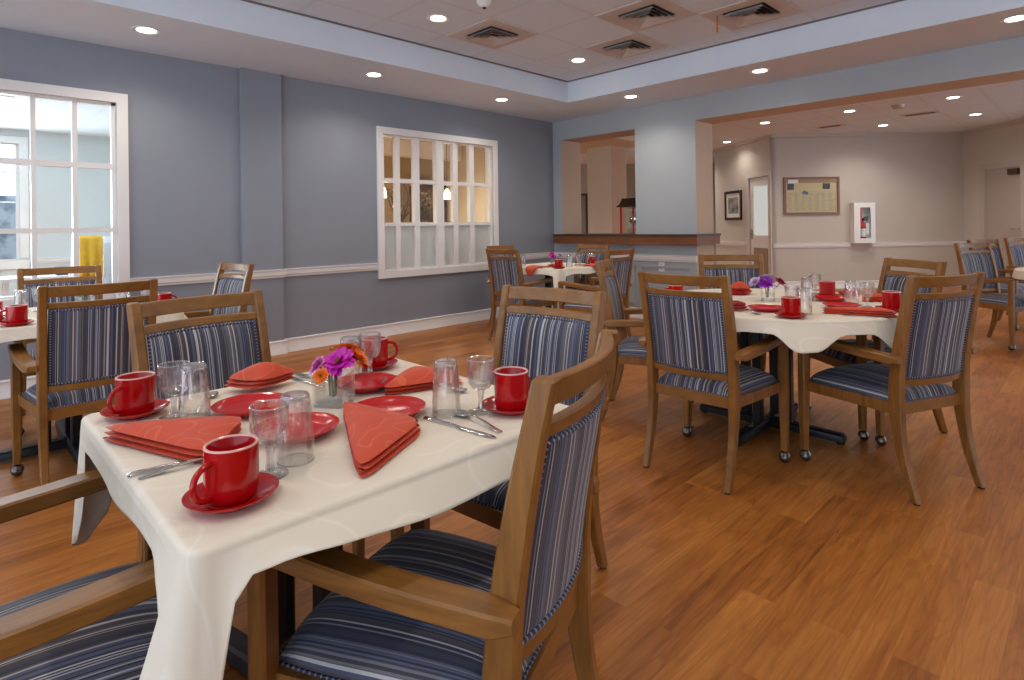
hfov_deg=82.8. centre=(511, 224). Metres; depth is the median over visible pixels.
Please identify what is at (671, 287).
mug
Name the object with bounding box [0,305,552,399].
baseboard
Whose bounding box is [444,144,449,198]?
pendant lamp
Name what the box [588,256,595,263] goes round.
mug
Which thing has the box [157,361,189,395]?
bowl
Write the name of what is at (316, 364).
flower
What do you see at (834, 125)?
ceiling vent
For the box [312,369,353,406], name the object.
vase
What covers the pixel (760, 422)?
dining table
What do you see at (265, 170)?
wall
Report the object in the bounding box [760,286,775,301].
vase
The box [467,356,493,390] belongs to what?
bowl
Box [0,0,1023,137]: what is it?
ceiling
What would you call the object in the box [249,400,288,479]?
goblet
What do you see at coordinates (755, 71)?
recessed light
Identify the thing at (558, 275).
tablecloth
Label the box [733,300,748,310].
napkin
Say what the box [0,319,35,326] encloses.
saucer
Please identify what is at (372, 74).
recessed light
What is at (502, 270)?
armchair
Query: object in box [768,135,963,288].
wall
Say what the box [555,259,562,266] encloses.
mug
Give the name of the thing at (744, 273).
armchair
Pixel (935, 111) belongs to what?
ceiling vent
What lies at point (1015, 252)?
armchair
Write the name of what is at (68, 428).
dining table
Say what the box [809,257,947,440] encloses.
armchair
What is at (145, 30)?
recessed light
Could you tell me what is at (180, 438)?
napkin
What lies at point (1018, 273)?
tablecloth
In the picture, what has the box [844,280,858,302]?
tumbler
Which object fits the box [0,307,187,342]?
tablecloth
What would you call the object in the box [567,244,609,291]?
armchair
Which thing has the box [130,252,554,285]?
trim
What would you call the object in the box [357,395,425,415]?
plate
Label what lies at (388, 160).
wall
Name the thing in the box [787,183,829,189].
banner
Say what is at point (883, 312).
napkin
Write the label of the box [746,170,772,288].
door
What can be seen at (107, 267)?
sheet
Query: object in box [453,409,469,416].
bowl
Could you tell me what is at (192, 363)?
tumbler
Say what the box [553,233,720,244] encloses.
wooden ledge
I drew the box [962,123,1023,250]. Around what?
wall
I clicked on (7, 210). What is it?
facade
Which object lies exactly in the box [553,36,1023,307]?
wall
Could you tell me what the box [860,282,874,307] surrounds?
goblet
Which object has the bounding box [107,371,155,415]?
mug
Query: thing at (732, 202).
photograph
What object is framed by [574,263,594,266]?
napkin
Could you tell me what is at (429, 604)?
armchair
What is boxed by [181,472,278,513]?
saucer
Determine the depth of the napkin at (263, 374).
1.57 m
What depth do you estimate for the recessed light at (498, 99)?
6.76 m
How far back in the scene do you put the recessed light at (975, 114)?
8.56 m
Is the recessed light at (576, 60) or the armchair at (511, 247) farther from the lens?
the armchair at (511, 247)
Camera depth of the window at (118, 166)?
4.50 m
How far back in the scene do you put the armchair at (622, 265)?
5.53 m
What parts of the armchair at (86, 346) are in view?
leg, armrest, leg, seat frame, seat, rail, backrest, rail, rail, leg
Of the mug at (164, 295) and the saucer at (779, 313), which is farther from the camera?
the mug at (164, 295)
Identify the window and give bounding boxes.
[0,78,129,309]
[0,136,28,269]
[376,126,498,278]
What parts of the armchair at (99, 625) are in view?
armrest, armrest, seat, leg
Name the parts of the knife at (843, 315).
handle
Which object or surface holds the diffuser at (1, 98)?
attached to the recessed light at (5, 98)
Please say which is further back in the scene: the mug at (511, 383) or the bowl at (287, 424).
the mug at (511, 383)
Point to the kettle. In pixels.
(632, 219)
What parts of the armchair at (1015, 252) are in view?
leg, armrest, rail, backrest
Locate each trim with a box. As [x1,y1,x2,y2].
[0,257,70,263]
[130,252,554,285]
[241,0,904,81]
[555,252,696,262]
[587,264,691,303]
[712,119,1023,152]
[715,241,966,247]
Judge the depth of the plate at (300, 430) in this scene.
1.26 m
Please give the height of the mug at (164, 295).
0.089 m
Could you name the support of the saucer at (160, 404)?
on the tablecloth at (203, 562)
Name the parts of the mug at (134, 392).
handle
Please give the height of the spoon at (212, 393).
0.015 m
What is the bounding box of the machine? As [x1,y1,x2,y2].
[616,198,635,232]
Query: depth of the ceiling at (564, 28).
5.00 m
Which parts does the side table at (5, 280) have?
leg, leg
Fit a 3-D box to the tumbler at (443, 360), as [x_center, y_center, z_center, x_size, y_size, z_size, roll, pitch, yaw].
[-0.155,0.383,1.365,0.068,0.127,0.068,-1,0,-44]
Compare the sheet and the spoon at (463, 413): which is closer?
the spoon at (463, 413)
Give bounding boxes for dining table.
[0,411,99,465]
[226,545,342,677]
[545,275,566,307]
[700,332,846,445]
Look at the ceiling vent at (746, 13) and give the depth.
4.77 m
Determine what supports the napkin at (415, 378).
on the tablecloth at (203, 562)
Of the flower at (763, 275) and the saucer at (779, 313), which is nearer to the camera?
the saucer at (779, 313)
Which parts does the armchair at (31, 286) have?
leg, leg, seat frame, rail, seat, rail, rail, backrest, leg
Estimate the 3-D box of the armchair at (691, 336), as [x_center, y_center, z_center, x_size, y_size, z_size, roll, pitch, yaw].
[0.967,0.704,2.865,0.585,0.954,0.590,-1,0,45]
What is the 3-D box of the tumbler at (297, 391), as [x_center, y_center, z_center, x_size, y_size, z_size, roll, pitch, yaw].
[-0.412,0.385,1.105,0.068,0.127,0.068,-1,0,-44]
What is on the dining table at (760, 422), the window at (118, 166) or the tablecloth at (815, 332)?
the tablecloth at (815, 332)
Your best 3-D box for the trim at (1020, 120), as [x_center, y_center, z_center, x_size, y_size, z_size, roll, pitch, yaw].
[6.215,-1.585,10.326,5.531,0.050,1.939,-1,0,34]
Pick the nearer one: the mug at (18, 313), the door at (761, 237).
the mug at (18, 313)
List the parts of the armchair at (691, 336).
armrest, leg, rail, rail, leg, backrest, rail, seat, seat frame, leg, armrest, leg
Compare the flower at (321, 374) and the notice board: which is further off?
the notice board
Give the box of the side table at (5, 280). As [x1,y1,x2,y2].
[0,274,69,296]
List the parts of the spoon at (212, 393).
handle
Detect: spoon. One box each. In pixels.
[193,391,218,413]
[437,384,466,391]
[453,409,501,432]
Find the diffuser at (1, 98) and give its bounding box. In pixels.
[0,97,11,100]
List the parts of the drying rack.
leg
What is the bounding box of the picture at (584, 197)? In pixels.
[581,193,587,233]
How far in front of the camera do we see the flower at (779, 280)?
3.25 m
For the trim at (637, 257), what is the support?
attached to the wall at (674, 154)
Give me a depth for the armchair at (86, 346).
2.63 m
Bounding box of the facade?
[0,195,15,258]
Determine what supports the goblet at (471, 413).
on the tablecloth at (203, 562)
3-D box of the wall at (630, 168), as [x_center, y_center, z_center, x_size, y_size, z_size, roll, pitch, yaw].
[3.598,-0.188,15.060,9.200,2.740,0.120,-1,0,0]
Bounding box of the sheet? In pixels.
[103,237,111,283]
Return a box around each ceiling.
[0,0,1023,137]
[251,0,895,80]
[384,135,634,153]
[580,79,1023,164]
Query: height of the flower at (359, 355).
0.116 m
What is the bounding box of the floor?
[0,287,1023,679]
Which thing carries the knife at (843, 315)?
on the tablecloth at (815, 332)
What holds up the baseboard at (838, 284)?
attached to the wall at (914, 183)
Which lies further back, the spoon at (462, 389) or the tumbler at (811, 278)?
the tumbler at (811, 278)
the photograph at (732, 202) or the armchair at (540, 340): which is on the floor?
the armchair at (540, 340)
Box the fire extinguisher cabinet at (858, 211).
[850,202,875,242]
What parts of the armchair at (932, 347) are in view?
leg, armrest, leg, seat, seat frame, leg, rail, backrest, rail, rail, leg, armrest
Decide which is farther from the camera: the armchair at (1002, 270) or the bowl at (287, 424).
the armchair at (1002, 270)
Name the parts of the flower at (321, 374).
stem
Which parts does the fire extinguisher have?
tank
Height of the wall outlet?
0.115 m
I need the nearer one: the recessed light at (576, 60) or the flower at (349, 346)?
the flower at (349, 346)
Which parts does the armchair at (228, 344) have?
leg, rail, rail, backrest, leg, leg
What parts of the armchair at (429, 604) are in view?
leg, armrest, seat, leg, seat frame, leg, rail, backrest, rail, rail, leg, armrest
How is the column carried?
on the floor
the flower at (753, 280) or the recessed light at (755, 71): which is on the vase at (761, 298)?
the flower at (753, 280)
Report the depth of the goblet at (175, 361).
1.36 m
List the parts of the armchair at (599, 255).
leg, seat, leg, armrest, backrest, rail, rail, leg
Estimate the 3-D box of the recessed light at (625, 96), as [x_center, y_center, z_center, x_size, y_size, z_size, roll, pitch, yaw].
[1.375,-1.479,6.716,0.196,0.019,0.196,-1,0,-44]
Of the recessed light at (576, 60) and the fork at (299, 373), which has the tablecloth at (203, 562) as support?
the fork at (299, 373)
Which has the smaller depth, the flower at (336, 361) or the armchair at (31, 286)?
the flower at (336, 361)
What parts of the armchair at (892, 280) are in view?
leg, seat frame, seat, leg, leg, backrest, rail, rail, leg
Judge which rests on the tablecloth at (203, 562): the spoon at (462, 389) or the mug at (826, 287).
the spoon at (462, 389)
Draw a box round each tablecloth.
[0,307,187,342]
[71,358,567,679]
[522,262,595,288]
[684,288,898,353]
[1012,267,1023,279]
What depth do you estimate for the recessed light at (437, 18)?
4.81 m
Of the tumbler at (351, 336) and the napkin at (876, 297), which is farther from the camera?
the napkin at (876, 297)
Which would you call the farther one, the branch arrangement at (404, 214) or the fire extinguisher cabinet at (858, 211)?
the fire extinguisher cabinet at (858, 211)
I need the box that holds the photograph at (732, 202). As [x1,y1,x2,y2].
[728,197,737,213]
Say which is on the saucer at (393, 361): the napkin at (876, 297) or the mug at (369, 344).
the mug at (369, 344)
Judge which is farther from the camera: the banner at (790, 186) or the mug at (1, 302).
the banner at (790, 186)
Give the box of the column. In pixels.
[587,145,626,232]
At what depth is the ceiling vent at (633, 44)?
5.62 m
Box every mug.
[0,301,2,317]
[0,304,27,323]
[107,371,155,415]
[157,292,177,300]
[189,434,258,506]
[361,335,398,366]
[494,366,529,411]
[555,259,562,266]
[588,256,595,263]
[664,285,683,290]
[781,296,800,315]
[819,280,834,294]
[882,290,901,308]
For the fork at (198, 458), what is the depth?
1.05 m
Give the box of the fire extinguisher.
[860,217,868,237]
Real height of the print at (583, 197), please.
1.650 m
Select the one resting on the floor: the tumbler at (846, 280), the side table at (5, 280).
the side table at (5, 280)
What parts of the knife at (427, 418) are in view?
handle, blade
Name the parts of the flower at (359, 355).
stem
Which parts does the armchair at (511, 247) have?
rail, backrest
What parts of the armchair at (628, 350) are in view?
rail, leg, rail, backrest, leg, armrest, seat frame, seat, armrest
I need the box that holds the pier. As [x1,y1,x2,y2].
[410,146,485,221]
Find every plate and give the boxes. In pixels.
[210,392,289,418]
[251,412,338,444]
[333,372,395,393]
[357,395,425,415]
[732,291,751,294]
[747,304,780,311]
[814,295,848,301]
[822,301,861,306]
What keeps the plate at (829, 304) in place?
on the tablecloth at (815, 332)
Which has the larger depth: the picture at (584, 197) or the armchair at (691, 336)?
the picture at (584, 197)
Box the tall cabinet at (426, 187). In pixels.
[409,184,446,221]
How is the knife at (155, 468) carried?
on the tablecloth at (203, 562)
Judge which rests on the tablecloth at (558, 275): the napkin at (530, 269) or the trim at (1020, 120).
the napkin at (530, 269)
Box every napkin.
[102,416,241,461]
[224,362,294,388]
[343,402,420,476]
[384,366,462,394]
[525,265,551,276]
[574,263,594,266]
[731,281,750,291]
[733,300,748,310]
[821,307,897,316]
[838,289,859,296]
[862,293,881,301]
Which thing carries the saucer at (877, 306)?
on the tablecloth at (815, 332)
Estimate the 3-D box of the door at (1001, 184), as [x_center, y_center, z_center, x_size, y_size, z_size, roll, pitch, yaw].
[8.034,0.042,9.475,0.154,2.120,0.890,-1,0,0]
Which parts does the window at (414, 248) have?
frosted pane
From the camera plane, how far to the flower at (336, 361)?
1.44 m
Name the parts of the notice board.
header rail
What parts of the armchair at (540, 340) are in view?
leg, seat frame, armrest, seat, leg, backrest, rail, rail, armrest, leg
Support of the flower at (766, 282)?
in the vase at (761, 298)
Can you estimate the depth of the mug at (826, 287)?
3.34 m
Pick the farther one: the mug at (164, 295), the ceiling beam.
the ceiling beam
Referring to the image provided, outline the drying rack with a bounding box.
[70,237,103,276]
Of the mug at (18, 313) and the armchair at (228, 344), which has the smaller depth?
the armchair at (228, 344)
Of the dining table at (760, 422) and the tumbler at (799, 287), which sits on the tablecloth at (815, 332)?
the tumbler at (799, 287)
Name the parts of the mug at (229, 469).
handle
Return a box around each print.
[581,195,585,233]
[724,190,741,219]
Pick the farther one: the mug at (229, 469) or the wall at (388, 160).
the wall at (388, 160)
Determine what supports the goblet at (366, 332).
on the tablecloth at (203, 562)
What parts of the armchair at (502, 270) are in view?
leg, rail, rail, backrest, seat, leg, seat frame, armrest, leg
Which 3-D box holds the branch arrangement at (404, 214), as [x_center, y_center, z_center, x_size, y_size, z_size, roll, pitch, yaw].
[-1.561,-0.208,8.437,0.547,0.763,0.540,-1,0,-3]
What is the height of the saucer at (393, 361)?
0.018 m
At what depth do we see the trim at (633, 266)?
7.23 m
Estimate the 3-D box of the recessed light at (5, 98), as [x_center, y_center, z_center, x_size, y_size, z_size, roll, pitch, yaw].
[-5.783,-1.408,6.398,0.440,0.012,0.240,-1,0,-44]
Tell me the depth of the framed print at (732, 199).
11.60 m
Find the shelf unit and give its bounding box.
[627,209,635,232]
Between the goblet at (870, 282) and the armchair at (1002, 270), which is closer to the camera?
the goblet at (870, 282)
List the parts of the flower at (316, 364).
stem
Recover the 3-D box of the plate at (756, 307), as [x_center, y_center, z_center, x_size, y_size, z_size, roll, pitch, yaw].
[1.269,0.420,2.898,0.177,0.021,0.177,-1,0,-44]
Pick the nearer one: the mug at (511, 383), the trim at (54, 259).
the mug at (511, 383)
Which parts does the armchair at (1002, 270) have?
rail, backrest, leg, seat frame, armrest, seat, leg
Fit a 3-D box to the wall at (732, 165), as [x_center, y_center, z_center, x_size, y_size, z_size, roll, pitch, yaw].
[4.522,-0.213,11.351,0.099,2.740,2.127,-1,0,-7]
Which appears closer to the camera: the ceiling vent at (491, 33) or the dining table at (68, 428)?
the dining table at (68, 428)
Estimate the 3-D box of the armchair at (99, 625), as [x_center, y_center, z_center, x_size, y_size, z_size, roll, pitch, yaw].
[-0.904,0.724,1.015,0.590,0.954,0.585,-1,0,-38]
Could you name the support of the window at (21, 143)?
in the wall at (53, 184)
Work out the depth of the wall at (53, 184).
8.93 m
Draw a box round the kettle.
[629,207,635,222]
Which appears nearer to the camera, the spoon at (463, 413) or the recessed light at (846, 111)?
the spoon at (463, 413)
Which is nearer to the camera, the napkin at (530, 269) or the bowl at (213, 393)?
the bowl at (213, 393)
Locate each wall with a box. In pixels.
[0,28,554,380]
[0,129,110,296]
[384,156,410,222]
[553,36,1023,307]
[581,163,715,264]
[715,138,776,277]
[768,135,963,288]
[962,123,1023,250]
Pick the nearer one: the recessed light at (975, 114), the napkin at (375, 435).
the napkin at (375, 435)
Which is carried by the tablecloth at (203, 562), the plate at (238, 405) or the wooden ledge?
the plate at (238, 405)
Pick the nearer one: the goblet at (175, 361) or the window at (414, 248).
the goblet at (175, 361)
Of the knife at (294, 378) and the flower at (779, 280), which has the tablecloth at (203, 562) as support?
the knife at (294, 378)
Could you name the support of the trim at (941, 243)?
attached to the wall at (914, 183)
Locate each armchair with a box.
[0,469,157,679]
[8,279,157,485]
[13,265,102,434]
[126,290,364,561]
[184,262,253,317]
[247,329,618,679]
[390,285,608,568]
[486,249,557,339]
[487,245,536,325]
[558,248,634,336]
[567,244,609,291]
[595,259,693,428]
[638,271,790,494]
[698,254,794,401]
[797,272,985,505]
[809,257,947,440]
[954,242,1023,350]
[967,239,1023,329]
[1003,238,1023,314]
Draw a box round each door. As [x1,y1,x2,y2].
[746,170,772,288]
[979,159,1023,276]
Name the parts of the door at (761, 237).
panel, glass pane, kick plate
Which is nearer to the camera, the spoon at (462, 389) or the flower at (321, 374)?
the flower at (321, 374)
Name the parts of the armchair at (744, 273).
leg, rail, rail, backrest, seat, leg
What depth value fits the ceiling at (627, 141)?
10.22 m
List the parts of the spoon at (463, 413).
handle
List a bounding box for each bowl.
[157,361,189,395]
[204,391,218,397]
[249,400,288,447]
[450,387,466,391]
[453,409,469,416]
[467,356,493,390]
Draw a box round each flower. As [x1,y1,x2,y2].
[309,356,331,395]
[313,367,333,396]
[323,346,355,388]
[333,343,361,395]
[334,347,371,395]
[748,277,766,296]
[756,277,774,296]
[760,274,772,296]
[768,277,786,293]
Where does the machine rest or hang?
on the wooden ledge
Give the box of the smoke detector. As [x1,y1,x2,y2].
[891,104,904,108]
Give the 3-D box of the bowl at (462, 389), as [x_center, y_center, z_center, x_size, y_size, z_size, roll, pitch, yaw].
[-0.142,0.442,1.546,0.053,0.009,0.033,-1,0,31]
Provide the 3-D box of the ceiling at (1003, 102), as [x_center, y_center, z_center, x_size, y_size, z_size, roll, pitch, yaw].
[6.975,-1.662,9.786,10.317,0.080,15.200,-1,0,-44]
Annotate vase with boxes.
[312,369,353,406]
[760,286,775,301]
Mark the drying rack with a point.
(103, 237)
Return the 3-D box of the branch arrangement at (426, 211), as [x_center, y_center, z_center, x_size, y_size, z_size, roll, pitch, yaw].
[-1.328,-0.204,8.859,0.545,0.751,0.467,-1,0,-44]
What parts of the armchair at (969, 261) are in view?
leg, rail, rail, backrest, rail, leg, armrest, seat frame, seat, armrest, leg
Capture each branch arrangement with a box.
[386,184,423,222]
[407,189,432,221]
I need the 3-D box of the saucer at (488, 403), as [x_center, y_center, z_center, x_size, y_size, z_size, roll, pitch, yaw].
[-0.001,0.435,1.388,0.142,0.018,0.142,-1,0,-44]
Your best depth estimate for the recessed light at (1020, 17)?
4.29 m
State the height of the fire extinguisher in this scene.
0.451 m
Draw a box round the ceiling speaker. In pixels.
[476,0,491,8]
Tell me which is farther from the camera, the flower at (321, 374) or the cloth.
the cloth
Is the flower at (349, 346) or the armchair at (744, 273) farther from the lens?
the armchair at (744, 273)
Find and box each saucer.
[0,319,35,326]
[100,398,169,420]
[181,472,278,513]
[353,358,397,370]
[482,396,524,415]
[774,311,807,318]
[875,305,898,311]
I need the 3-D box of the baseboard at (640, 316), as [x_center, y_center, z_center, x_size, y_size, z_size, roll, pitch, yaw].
[1.384,1.124,7.540,0.022,0.131,2.210,-1,0,-44]
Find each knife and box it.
[127,460,195,476]
[292,377,323,387]
[423,416,496,438]
[843,315,895,317]
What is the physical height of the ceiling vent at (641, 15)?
0.036 m
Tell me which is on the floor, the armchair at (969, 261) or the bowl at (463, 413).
the armchair at (969, 261)
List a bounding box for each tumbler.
[13,289,28,312]
[178,362,210,417]
[277,390,313,464]
[340,335,361,372]
[432,358,460,415]
[797,287,811,306]
[800,278,813,300]
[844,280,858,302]
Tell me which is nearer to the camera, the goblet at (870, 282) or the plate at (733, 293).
the goblet at (870, 282)
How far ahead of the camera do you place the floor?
2.18 m
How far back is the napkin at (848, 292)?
3.36 m
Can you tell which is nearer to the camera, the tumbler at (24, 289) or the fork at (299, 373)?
the fork at (299, 373)
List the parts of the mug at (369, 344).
handle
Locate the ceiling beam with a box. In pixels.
[384,138,461,160]
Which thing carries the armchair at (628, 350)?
on the floor
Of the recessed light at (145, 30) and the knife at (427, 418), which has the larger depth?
the recessed light at (145, 30)
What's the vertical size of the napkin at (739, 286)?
0.063 m
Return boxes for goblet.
[157,361,189,418]
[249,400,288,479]
[358,332,380,358]
[467,356,493,415]
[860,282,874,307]
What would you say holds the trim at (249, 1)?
attached to the ceiling at (564, 28)
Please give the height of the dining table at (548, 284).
0.738 m
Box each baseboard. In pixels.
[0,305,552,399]
[558,307,642,318]
[773,280,960,288]
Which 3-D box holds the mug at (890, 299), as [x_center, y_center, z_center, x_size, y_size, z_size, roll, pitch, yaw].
[1.865,0.371,2.833,0.110,0.089,0.082,-1,0,-5]
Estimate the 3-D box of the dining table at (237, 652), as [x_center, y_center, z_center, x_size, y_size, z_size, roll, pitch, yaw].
[-0.494,0.828,1.416,0.910,0.738,0.978,-1,0,-44]
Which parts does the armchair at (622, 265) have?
leg, armrest, leg, seat, seat frame, leg, armrest, rail, backrest, rail, leg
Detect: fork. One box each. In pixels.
[138,456,202,479]
[294,371,330,382]
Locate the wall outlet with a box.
[659,262,664,271]
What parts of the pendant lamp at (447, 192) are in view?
lamp shade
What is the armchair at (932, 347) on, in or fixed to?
on the floor
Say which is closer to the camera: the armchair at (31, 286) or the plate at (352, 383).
the plate at (352, 383)
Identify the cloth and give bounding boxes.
[79,236,102,276]
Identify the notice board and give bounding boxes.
[783,177,839,214]
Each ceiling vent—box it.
[446,18,538,48]
[584,32,669,59]
[596,0,696,31]
[700,0,801,30]
[814,124,845,128]
[899,110,941,116]
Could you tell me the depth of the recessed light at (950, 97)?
7.35 m
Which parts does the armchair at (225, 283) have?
armrest, leg, backrest, rail, rail, leg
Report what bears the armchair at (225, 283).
on the floor
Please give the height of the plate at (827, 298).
0.021 m
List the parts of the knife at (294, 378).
handle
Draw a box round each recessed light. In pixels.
[0,95,13,100]
[131,26,161,34]
[363,72,383,77]
[426,14,449,22]
[493,98,509,101]
[569,57,587,62]
[622,95,638,98]
[749,68,770,73]
[842,110,857,112]
[943,96,962,99]
[967,113,983,115]
[999,14,1023,23]
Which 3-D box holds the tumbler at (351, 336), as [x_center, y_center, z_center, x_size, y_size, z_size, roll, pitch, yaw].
[-0.467,0.388,1.677,0.068,0.127,0.068,-1,0,-44]

